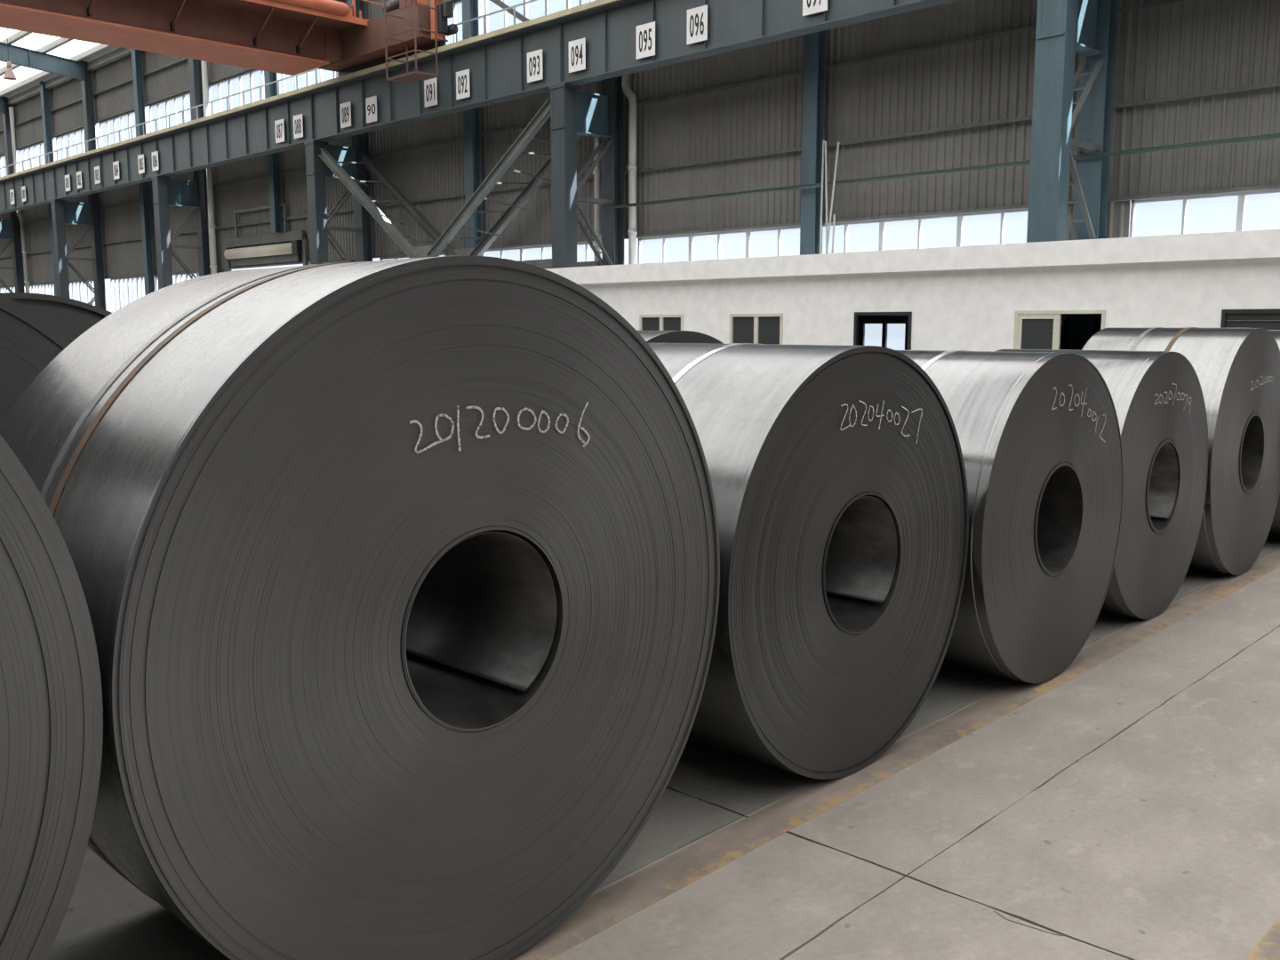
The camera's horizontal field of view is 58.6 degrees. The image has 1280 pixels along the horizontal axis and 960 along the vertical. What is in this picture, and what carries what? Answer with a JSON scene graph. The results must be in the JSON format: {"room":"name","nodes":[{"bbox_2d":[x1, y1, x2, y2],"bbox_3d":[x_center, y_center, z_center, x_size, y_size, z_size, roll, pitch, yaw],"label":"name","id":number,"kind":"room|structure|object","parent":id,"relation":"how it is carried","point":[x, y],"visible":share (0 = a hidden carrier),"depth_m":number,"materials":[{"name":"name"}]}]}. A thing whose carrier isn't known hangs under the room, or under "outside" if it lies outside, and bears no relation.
{"room":"steel coil warehouse","nodes":[
{"label":"steel coil warehouse","id":0,"kind":"room"},
{"bbox_2d":[0,27,131,113],"bbox_3d":[-19.713,-16.334,26.576,30.250,2.432,131.300,-8,11,-44],"label":"ceiling","id":1,"kind":"structure","parent":0,"point":[35,58],"depth_m":52.48,"materials":[{"name":"white"}]},
{"bbox_2d":[3,28,16,79],"bbox_3d":[-24.503,-17.139,44.175,0.480,3.100,0.480,-8,11,-44],"label":"pendant lamp","id":2,"kind":"object","parent":1,"relation":"hanging from","point":[9,75],"visible":1,"depth_m":44.25,"materials":[{"name":"white metal"}]},
{"bbox_2d":[0,0,1279,287],"bbox_3d":[-8.942,-10.485,37.894,0.265,14.000,132.000,-8,11,-44],"label":"wall","id":3,"kind":"structure","parent":0,"point":[948,85],"depth_m":24.92,"materials":[{"name":"metal"}]},
{"bbox_2d":[0,151,17,176],"bbox_3d":[-36.327,-17.445,64.972,0.090,1.920,5.360,-8,11,-44],"label":"window","id":4,"kind":"structure","parent":3,"relation":"in","point":[1,156],"depth_m":64.83,"materials":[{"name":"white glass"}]},
{"bbox_2d":[0,285,25,293],"bbox_3d":[-38.506,-10.116,68.191,0.090,2.730,11.400,-8,11,-44],"label":"window","id":5,"kind":"structure","parent":3,"relation":"in","point":[12,287],"depth_m":66.29,"materials":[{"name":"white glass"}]},
{"bbox_2d":[8,106,30,292],"bbox_3d":[-33.867,-13.519,62.517,0.266,13.400,0.810,-8,11,-44],"label":"downpipe","id":6,"kind":"object","parent":3,"relation":"attached to","point":[27,282],"visible":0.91,"depth_m":62.27,"materials":[{"name":"grey plastic"}]},
{"bbox_2d":[18,138,55,171],"bbox_3d":[-32.111,-16.872,60.742,0.090,1.920,5.360,-8,11,-44],"label":"window","id":7,"kind":"structure","parent":3,"relation":"in","point":[40,143],"depth_m":60.85,"materials":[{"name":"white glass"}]},
{"bbox_2d":[29,280,94,305],"bbox_3d":[-30.037,-8.964,59.696,0.090,2.730,11.100,-8,11,-44],"label":"window","id":8,"kind":"structure","parent":3,"relation":"in","point":[88,281],"depth_m":58.59,"materials":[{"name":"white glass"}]},
{"bbox_2d":[56,124,96,159],"bbox_3d":[-27.894,-16.298,56.513,0.090,1.920,5.360,-8,11,-44],"label":"window","id":9,"kind":"structure","parent":3,"relation":"in","point":[82,129],"depth_m":56.98,"materials":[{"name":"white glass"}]},
{"bbox_2d":[99,109,146,147],"bbox_3d":[-23.712,-15.730,52.318,0.090,1.920,5.260,-8,11,-44],"label":"window","id":10,"kind":"structure","parent":3,"relation":"in","point":[132,112],"depth_m":52.80,"materials":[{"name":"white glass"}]},
{"bbox_2d":[110,272,199,311],"bbox_3d":[-21.639,-7.822,51.272,0.090,2.730,10.800,-8,11,-44],"label":"window","id":11,"kind":"structure","parent":3,"relation":"in","point":[196,273],"depth_m":53.40,"materials":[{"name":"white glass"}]},
{"bbox_2d":[149,91,189,132],"bbox_3d":[-19.566,-15.166,48.159,0.090,1.920,5.260,-8,11,-44],"label":"window","id":12,"kind":"structure","parent":3,"relation":"in","point":[183,95],"depth_m":48.64,"materials":[{"name":"white glass"}]},
{"bbox_2d":[205,168,211,273],"bbox_3d":[-17.390,-9.061,46.375,0.209,8.900,0.220,-8,11,-44],"label":"downpipe","id":13,"kind":"object","parent":3,"relation":"attached to","point":[205,169],"visible":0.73,"depth_m":46.11,"materials":[{"name":"grey plastic"}]},
{"bbox_2d":[200,60,217,273],"bbox_3d":[-17.222,-11.256,45.820,0.247,13.400,0.260,-8,11,-44],"label":"downpipe","id":14,"kind":"object","parent":3,"relation":"attached to","point":[204,69],"visible":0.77,"depth_m":45.72,"materials":[{"name":"grey plastic"}]},
{"bbox_2d":[208,69,264,114],"bbox_3d":[-15.350,-14.592,43.929,0.090,1.920,5.460,-8,11,-44],"label":"window","id":15,"kind":"structure","parent":3,"relation":"in","point":[228,80],"depth_m":43.92,"materials":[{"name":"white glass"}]},
{"bbox_2d":[224,202,309,271],"bbox_3d":[-14.371,-7.296,43.588,0.400,6.150,6.450,-8,11,-44],"label":"roller door","id":16,"kind":"structure","parent":3,"relation":"in","point":[297,247],"depth_m":43.03,"materials":[{"name":"black metal"}]},
{"bbox_2d":[231,253,300,266],"bbox_3d":[-14.353,-8.387,43.565,0.080,0.280,5.400,-8,11,-44],"label":"curtain","id":17,"kind":"object","parent":16,"relation":"hanging from","point":[286,257],"depth_m":43.36,"materials":[{"name":"paint"}]},
{"bbox_2d":[264,71,283,232],"bbox_3d":[-13.441,-13.547,41.647,0.300,8.840,0.380,-8,11,-44],"label":"wall post","id":18,"kind":"object","parent":3,"relation":"attached to","point":[274,167],"visible":0.56,"depth_m":41.94,"materials":[{"name":"blue metal"}]},
{"bbox_2d":[281,69,335,93],"bbox_3d":[-11.062,-14.010,39.629,0.090,1.920,5.460,-8,11,-44],"label":"window","id":19,"kind":"structure","parent":3,"relation":"in","point":[321,70],"depth_m":40.24,"materials":[{"name":"white glass"}]},
{"bbox_2d":[451,0,461,42],"bbox_3d":[-6.793,-13.429,35.346,0.090,1.920,5.410,-8,11,-44],"label":"window","id":20,"kind":"structure","parent":3,"relation":"in","point":[455,3],"depth_m":33.96,"materials":[{"name":"white glass"}]},
{"bbox_2d":[461,0,482,247],"bbox_3d":[-4.902,-11.390,33.217,0.300,10.850,0.380,-8,11,-44],"label":"wall post","id":21,"kind":"object","parent":3,"relation":"attached to","point":[472,131],"visible":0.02,"depth_m":33.39,"materials":[{"name":"blue metal"}]},
{"bbox_2d":[379,240,601,261],"bbox_3d":[-4.702,-5.916,34.228,0.090,1.930,11.200,-8,11,-44],"label":"window","id":22,"kind":"structure","parent":3,"relation":"in","point":[522,249],"depth_m":32.77,"materials":[{"name":"white metal"}]},
{"bbox_2d":[484,0,592,32],"bbox_3d":[-2.541,-12.851,31.081,0.090,1.920,5.410,-8,11,-44],"label":"window","id":23,"kind":"structure","parent":3,"relation":"in","point":[568,2],"depth_m":32.30,"materials":[{"name":"white glass"}]},
{"bbox_2d":[800,30,826,255],"bbox_3d":[3.777,-10.210,24.510,0.300,10.850,0.380,-8,11,-44],"label":"wall post","id":24,"kind":"object","parent":3,"relation":"attached to","point":[814,44],"visible":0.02,"depth_m":24.81,"materials":[{"name":"blue metal"}]},
{"bbox_2d":[637,208,1028,263],"bbox_3d":[3.854,-4.753,25.645,0.090,1.930,11.050,-8,11,-44],"label":"window","id":25,"kind":"structure","parent":3,"relation":"in","point":[960,216],"depth_m":24.86,"materials":[{"name":"white metal"}]},
{"bbox_2d":[1128,188,1279,237],"bbox_3d":[12.087,-3.633,17.387,0.090,1.930,9.220,-8,11,-44],"label":"window","id":26,"kind":"structure","parent":3,"relation":"in","point":[1242,195],"depth_m":19.59,"materials":[{"name":"white metal"}]},
{"bbox_2d":[46,536,1279,959],"bbox_3d":[-19.555,-2.017,28.462,30.200,0.251,132.000,-8,11,-44],"label":"floor","id":27,"kind":"structure","parent":0,"point":[1129,809],"depth_m":3.78,"materials":[{"name":"concrete"}]},
{"bbox_2d":[0,96,24,292],"bbox_3d":[-35.105,-13.810,62.428,2.070,14.000,0.600,-8,11,-44],"label":"lattice column","id":28,"kind":"structure","parent":27,"relation":"on","point":[10,228],"depth_m":62.82,"materials":[{"name":"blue metal"}]},
{"bbox_2d":[0,293,73,426],"bbox_3d":[-2.599,0.267,3.572,1.008,1.904,1.904,7,11,43],"label":"coil","id":29,"kind":"object","parent":27,"relation":"on","point":[29,342],"visible":0.06,"depth_m":3.50,"materials":[{"name":"grey metal"}]},
{"bbox_2d":[40,80,56,295],"bbox_3d":[-30.237,-13.298,58.839,0.300,13.950,0.380,-8,11,-44],"label":"wall post","id":30,"kind":"object","parent":27,"relation":"on","point":[44,92],"visible":0.48,"depth_m":58.23,"materials":[{"name":"blue metal"}]},
{"bbox_2d":[0,434,103,959],"bbox_3d":[-2.087,0.466,1.856,1.005,1.970,1.970,7,11,43],"label":"coil","id":31,"kind":"object","parent":27,"relation":"on","point":[52,710],"visible":1,"depth_m":2.15,"materials":[{"name":"grey metal"}]},
{"bbox_2d":[0,292,111,340],"bbox_3d":[-3.098,0.037,5.504,1.011,1.840,1.840,7,11,43],"label":"coil","id":32,"kind":"object","parent":27,"relation":"on","point":[74,317],"visible":0.02,"depth_m":5.19,"materials":[{"name":"grey metal"}]},
{"bbox_2d":[49,59,106,310],"bbox_3d":[-26.671,-12.664,53.968,2.070,14.000,0.600,-8,11,-44],"label":"lattice column","id":33,"kind":"structure","parent":27,"relation":"on","point":[63,212],"depth_m":53.95,"materials":[{"name":"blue metal"}]},
{"bbox_2d":[0,166,55,214],"bbox_3d":[-31.482,-14.397,57.449,0.500,1.500,11.976,-8,11,-44],"label":"girder","id":34,"kind":"object","parent":33,"relation":"on","point":[39,184],"visible":0.98,"depth_m":55.86,"materials":[{"name":"metal"}]},
{"bbox_2d":[9,189,15,204],"bbox_3d":[-31.671,-14.280,57.560,0.017,0.720,0.600,-8,11,-44],"label":"number plate","id":35,"kind":"object","parent":34,"relation":"attached to","point":[12,191],"visible":1,"depth_m":57.54,"materials":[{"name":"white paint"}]},
{"bbox_2d":[21,185,26,201],"bbox_3d":[-30.406,-14.108,56.291,0.017,0.720,0.600,-8,11,-44],"label":"number plate","id":36,"kind":"object","parent":34,"relation":"attached to","point":[23,188],"visible":1,"depth_m":56.27,"materials":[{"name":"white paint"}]},
{"bbox_2d":[131,48,155,295],"bbox_3d":[-21.874,-12.161,50.450,0.300,13.950,0.380,-8,11,-44],"label":"wall post","id":37,"kind":"object","parent":27,"relation":"on","point":[136,54],"visible":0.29,"depth_m":50.34,"materials":[{"name":"blue metal"}]},
{"bbox_2d":[151,58,210,289],"bbox_3d":[-18.379,-11.536,45.650,2.070,14.000,0.600,-8,11,-44],"label":"lattice column","id":38,"kind":"structure","parent":27,"relation":"on","point":[167,191],"depth_m":45.63,"materials":[{"name":"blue metal"}]},
{"bbox_2d":[48,136,157,199],"bbox_3d":[-23.119,-13.260,49.060,0.500,1.500,11.776,-8,11,-44],"label":"girder","id":39,"kind":"object","parent":38,"relation":"on","point":[127,155],"visible":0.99,"depth_m":48.72,"materials":[{"name":"paint"}]},
{"bbox_2d":[64,174,70,191],"bbox_3d":[-26.049,-13.516,51.920,0.017,0.720,0.600,-8,11,-44],"label":"number plate","id":40,"kind":"object","parent":39,"relation":"attached to","point":[67,177],"visible":1,"depth_m":51.88,"materials":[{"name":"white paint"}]},
{"bbox_2d":[76,171,82,188],"bbox_3d":[-24.995,-13.373,50.862,0.017,0.720,0.600,-8,11,-44],"label":"number plate","id":41,"kind":"object","parent":39,"relation":"attached to","point":[78,173],"visible":1,"depth_m":50.84,"materials":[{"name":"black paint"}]},
{"bbox_2d":[94,165,100,183],"bbox_3d":[-23.470,-13.185,49.330,0.017,0.720,0.600,-8,11,-44],"label":"number plate","id":42,"kind":"object","parent":39,"relation":"attached to","point":[97,177],"visible":1,"depth_m":49.31,"materials":[{"name":"white paint"}]},
{"bbox_2d":[112,160,119,179],"bbox_3d":[-21.938,-12.967,47.795,0.017,0.720,0.600,-8,11,-44],"label":"number plate","id":43,"kind":"object","parent":39,"relation":"attached to","point":[116,164],"visible":1,"depth_m":47.79,"materials":[{"name":"white paint"}]},
{"bbox_2d":[137,153,144,174],"bbox_3d":[-20.076,-12.714,45.926,0.017,0.720,0.600,-8,11,-44],"label":"number plate","id":44,"kind":"object","parent":39,"relation":"attached to","point":[140,158],"visible":1,"depth_m":45.91,"materials":[{"name":"white paint"}]},
{"bbox_2d":[151,151,159,171],"bbox_3d":[-19.106,-12.562,44.956,0.017,0.720,0.600,-8,11,-44],"label":"number plate","id":45,"kind":"object","parent":39,"relation":"attached to","point":[155,155],"visible":1,"depth_m":44.94,"materials":[{"name":"white paint"}]},
{"bbox_2d":[304,0,372,264],"bbox_3d":[-9.805,-10.370,37.049,2.070,14.000,0.600,-8,11,-44],"label":"lattice column","id":46,"kind":"structure","parent":27,"relation":"on","point":[316,170],"depth_m":36.96,"materials":[{"name":"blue metal"}]},
{"bbox_2d":[150,92,312,176],"bbox_3d":[-14.686,-12.113,40.600,0.500,1.500,12.176,-8,11,-44],"label":"girder","id":47,"kind":"object","parent":46,"relation":"on","point":[248,133],"visible":0.98,"depth_m":40.23,"materials":[{"name":"metal"}]},
{"bbox_2d":[274,119,284,143],"bbox_3d":[-11.923,-11.546,37.757,0.017,0.720,0.600,-8,11,-44],"label":"number plate","id":48,"kind":"object","parent":47,"relation":"attached to","point":[279,125],"visible":1,"depth_m":37.74,"materials":[{"name":"white paint"}]},
{"bbox_2d":[293,113,303,138],"bbox_3d":[-11.059,-11.428,36.890,0.017,0.720,0.600,-8,11,-44],"label":"number plate","id":49,"kind":"object","parent":47,"relation":"attached to","point":[298,125],"visible":1,"depth_m":36.87,"materials":[{"name":"white paint"}]},
{"bbox_2d":[318,98,600,268],"bbox_3d":[-5.617,-8.028,32.974,1.630,4.052,11.520,-8,11,-44],"label":"brace","id":50,"kind":"object","parent":46,"relation":"attached to","point":[442,241],"visible":0.71,"depth_m":32.24,"materials":[{"name":"grey paint"}]},
{"bbox_2d":[0,255,719,959],"bbox_3d":[-0.748,0.331,3.236,1.008,1.872,1.870,7,11,43],"label":"coil","id":51,"kind":"object","parent":27,"relation":"on","point":[399,580],"visible":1,"depth_m":2.70,"materials":[{"name":"grey metal"}]},
{"bbox_2d":[548,75,623,268],"bbox_3d":[-1.301,-9.214,28.519,2.070,14.000,0.600,-8,11,-44],"label":"lattice column","id":52,"kind":"structure","parent":27,"relation":"on","point":[573,111],"depth_m":28.54,"materials":[{"name":"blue metal"}]},
{"bbox_2d":[304,19,561,141],"bbox_3d":[-6.147,-10.952,32.035,0.500,1.500,12.076,-8,11,-44],"label":"girder","id":53,"kind":"object","parent":52,"relation":"on","point":[497,66],"visible":0.96,"depth_m":31.11,"materials":[{"name":"metal"}]},
{"bbox_2d":[339,101,351,127],"bbox_3d":[-8.986,-11.137,34.811,0.017,0.720,0.600,-8,11,-44],"label":"number plate","id":54,"kind":"object","parent":53,"relation":"attached to","point":[345,108],"visible":1,"depth_m":34.80,"materials":[{"name":"white paint"}]},
{"bbox_2d":[365,95,377,123],"bbox_3d":[-7.953,-10.966,33.779,0.017,0.720,0.600,-8,11,-44],"label":"number plate","id":55,"kind":"object","parent":53,"relation":"attached to","point":[371,103],"visible":1,"depth_m":33.77,"materials":[{"name":"white paint"}]},
{"bbox_2d":[424,77,437,107],"bbox_3d":[-5.802,-10.733,31.614,0.017,0.720,0.600,-8,11,-44],"label":"number plate","id":56,"kind":"object","parent":53,"relation":"attached to","point":[430,85],"visible":1,"depth_m":31.60,"materials":[{"name":"white paint"}]},
{"bbox_2d":[456,68,470,100],"bbox_3d":[-4.748,-10.590,30.556,0.017,0.720,0.600,-8,11,-44],"label":"number plate","id":57,"kind":"object","parent":53,"relation":"attached to","point":[462,77],"visible":1,"depth_m":30.54,"materials":[{"name":"white paint"}]},
{"bbox_2d":[527,48,543,82],"bbox_3d":[-2.626,-10.312,28.426,0.017,0.720,0.600,-8,11,-44],"label":"number plate","id":58,"kind":"object","parent":53,"relation":"attached to","point":[534,59],"visible":1,"depth_m":28.41,"materials":[{"name":"white paint"}]},
{"bbox_2d":[637,330,724,343],"bbox_3d":[-0.130,-0.006,6.466,1.006,1.668,1.668,7,11,43],"label":"coil","id":59,"kind":"object","parent":27,"relation":"on","point":[649,336],"visible":0.02,"depth_m":6.01,"materials":[{"name":"grey metal"}]},
{"bbox_2d":[648,343,968,779],"bbox_3d":[0.448,0.263,4.645,1.088,1.628,1.628,7,11,43],"label":"coil","id":60,"kind":"object","parent":27,"relation":"on","point":[837,474],"visible":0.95,"depth_m":4.15,"materials":[{"name":"grey metal"}]},
{"bbox_2d":[512,551,1279,959],"bbox_3d":[3.112,0.803,6.723,0.166,0.002,21.800,7,11,43],"label":"floor marking","id":61,"kind":"object","parent":27,"relation":"on","point":[622,900],"depth_m":4.12,"materials":[{"name":"beige paint"}]},
{"bbox_2d":[544,229,1279,351],"bbox_3d":[4.112,-3.040,23.618,2.520,3.080,31.300,-8,11,-44],"label":"annex building","id":62,"kind":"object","parent":27,"relation":"on","point":[1013,296],"visible":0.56,"depth_m":20.35,"materials":[{"name":"white paint"}]},
{"bbox_2d":[592,80,601,261],"bbox_3d":[-1.110,-8.227,29.765,0.240,6.091,0.220,-8,11,-44],"label":"downpipe","id":63,"kind":"object","parent":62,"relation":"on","point":[596,172],"visible":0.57,"depth_m":29.79,"materials":[{"name":"grey plastic"}]},
{"bbox_2d":[621,74,637,263],"bbox_3d":[-0.279,-8.607,28.847,0.234,7.090,0.490,-8,11,-44],"label":"downpipe","id":64,"kind":"object","parent":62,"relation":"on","point":[632,167],"visible":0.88,"depth_m":28.79,"materials":[{"name":"grey plastic"}]},
{"bbox_2d":[818,139,824,254],"bbox_3d":[3.883,-5.833,24.400,0.094,2.796,0.044,-8,11,-44],"label":"rod","id":65,"kind":"object","parent":62,"relation":"on","point":[823,140],"visible":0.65,"depth_m":24.36,"materials":[{"name":"grey metal"}]},
{"bbox_2d":[824,141,828,253],"bbox_3d":[3.955,-5.779,24.189,0.044,2.748,0.202,-4,9,-26],"label":"rod","id":66,"kind":"object","parent":62,"relation":"on","point":[826,163],"visible":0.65,"depth_m":24.14,"materials":[{"name":"grey metal"}]},
{"bbox_2d":[825,142,839,253],"bbox_3d":[4.025,-5.716,23.983,0.299,2.679,0.044,5,9,34],"label":"rod","id":67,"kind":"object","parent":62,"relation":"on","point":[837,148],"visible":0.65,"depth_m":23.93,"materials":[{"name":"grey metal"}]},
{"bbox_2d":[831,214,835,253],"bbox_3d":[4.045,-4.960,23.914,0.089,1.197,0.044,-3,8,-18],"label":"rod","id":68,"kind":"object","parent":62,"relation":"on","point":[834,220],"visible":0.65,"depth_m":23.88,"materials":[{"name":"white metal"}]},
{"bbox_2d":[896,350,1123,683],"bbox_3d":[1.616,0.139,5.755,1.038,1.576,1.576,7,11,43],"label":"coil","id":69,"kind":"object","parent":27,"relation":"on","point":[1039,436],"visible":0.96,"depth_m":5.26,"materials":[{"name":"grey metal"}]},
{"bbox_2d":[1026,0,1119,350],"bbox_3d":[7.554,-8.010,19.637,2.070,14.000,0.600,-8,11,-44],"label":"lattice column","id":70,"kind":"structure","parent":27,"relation":"on","point":[1087,28],"depth_m":19.58,"materials":[{"name":"blue metal"}]},
{"bbox_2d":[554,0,959,85],"bbox_3d":[2.532,-9.772,23.328,0.500,1.500,12.576,-8,11,-44],"label":"girder","id":71,"kind":"object","parent":70,"relation":"on","point":[609,30],"visible":0.92,"depth_m":24.92,"materials":[{"name":"metal"}]},
{"bbox_2d":[568,37,585,72],"bbox_3d":[-1.508,-10.159,27.305,0.017,0.720,0.600,-8,11,-44],"label":"number plate","id":72,"kind":"object","parent":71,"relation":"attached to","point":[577,48],"visible":1,"depth_m":27.29,"materials":[{"name":"white paint"}]},
{"bbox_2d":[636,21,655,59],"bbox_3d":[0.122,-9.888,25.676,0.017,0.720,0.600,-8,11,-44],"label":"number plate","id":73,"kind":"object","parent":71,"relation":"attached to","point":[645,33],"visible":1,"depth_m":25.66,"materials":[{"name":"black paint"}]},
{"bbox_2d":[686,4,707,44],"bbox_3d":[1.226,-9.798,24.561,0.017,0.720,0.600,-8,11,-44],"label":"number plate","id":74,"kind":"object","parent":71,"relation":"attached to","point":[697,18],"visible":1,"depth_m":24.55,"materials":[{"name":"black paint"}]},
{"bbox_2d":[802,0,827,15],"bbox_3d":[3.432,-9.518,22.345,0.017,0.720,0.600,-8,11,-44],"label":"number plate","id":75,"kind":"object","parent":71,"relation":"attached to","point":[809,6],"visible":1,"depth_m":22.39,"materials":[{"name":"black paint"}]},
{"bbox_3d":[-13.767,-12.882,40.915,1.370,0.060,84.500,-8,11,-44],"label":"walkway","id":76,"kind":"object","parent":71,"relation":"attached to","visible":0},
{"bbox_2d":[0,0,581,175],"bbox_3d":[-13.885,-13.412,40.726,0.040,1.040,84.500,-8,11,-44],"label":"handrail","id":77,"kind":"object","parent":76,"relation":"on","point":[530,1],"visible":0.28,"depth_m":41.59,"materials":[{"name":"metal"}]},
{"bbox_2d":[489,0,529,22],"bbox_3d":[-3.148,-12.461,30.849,0.100,1.802,2.966,-8,11,-44],"label":"bar","id":78,"kind":"object","parent":76,"relation":"on","point":[499,3],"visible":0.44,"depth_m":31.13,"materials":[{"name":"paint"}]},
{"bbox_2d":[613,133,1279,208],"bbox_3d":[7.823,-5.804,20.558,0.084,0.084,24.100,-8,11,-44],"label":"pipe","id":79,"kind":"object","parent":70,"relation":"attached to","point":[1275,136],"visible":0.88,"depth_m":22.05,"materials":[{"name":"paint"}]},
{"bbox_3d":[11.211,-8.592,14.622,0.500,1.500,12.076,-8,11,-44],"label":"girder","id":80,"kind":"object","parent":70,"relation":"on","visible":0},
{"bbox_2d":[0,0,619,180],"bbox_3d":[-14.547,-12.855,39.999,0.120,0.128,84.700,-8,11,-44],"label":"beam","id":81,"kind":"structure","parent":80,"relation":"on","point":[597,3],"depth_m":33.86,"materials":[{"name":"metal"}]},
{"bbox_2d":[996,348,1208,619],"bbox_3d":[2.660,-0.009,6.921,1.007,1.550,1.550,7,11,43],"label":"coil","id":82,"kind":"object","parent":27,"relation":"on","point":[1157,396],"visible":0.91,"depth_m":6.54,"materials":[{"name":"grey metal"}]},
{"bbox_2d":[1081,327,1279,575],"bbox_3d":[3.788,-0.231,8.076,1.008,1.686,1.686,7,11,43],"label":"coil","id":83,"kind":"object","parent":27,"relation":"on","point":[1237,370],"visible":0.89,"depth_m":7.61,"materials":[{"name":"grey metal"}]},
{"bbox_2d":[1246,915,1279,959],"bbox_3d":[4.916,0.848,6.396,0.171,0.002,19.800,7,11,43],"label":"floor marking","id":84,"kind":"object","parent":27,"relation":"on","point":[1268,948],"depth_m":3.15,"materials":[{"name":"yellow paint"}]},
{"bbox_2d":[1267,329,1279,538],"bbox_3d":[5.015,-0.381,9.260,1.007,1.660,1.660,7,11,43],"label":"coil","id":85,"kind":"object","parent":27,"relation":"on","point":[1275,529],"visible":0.02,"depth_m":8.81,"materials":[{"name":"grey metal"}]},
{"bbox_3d":[-14.348,-12.886,40.194,0.080,0.139,84.700,-8,11,-44],"label":"rail","id":86,"kind":"object","parent":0,"visible":0},
{"bbox_2d":[0,0,458,83],"bbox_3d":[-16.564,-11.408,23.487,27.300,3.100,7.323,-8,11,-44],"label":"crane","id":87,"kind":"object","parent":86,"relation":"on","point":[292,37],"visible":0.94,"depth_m":31.03,"materials":[{"name":"orange paint"}]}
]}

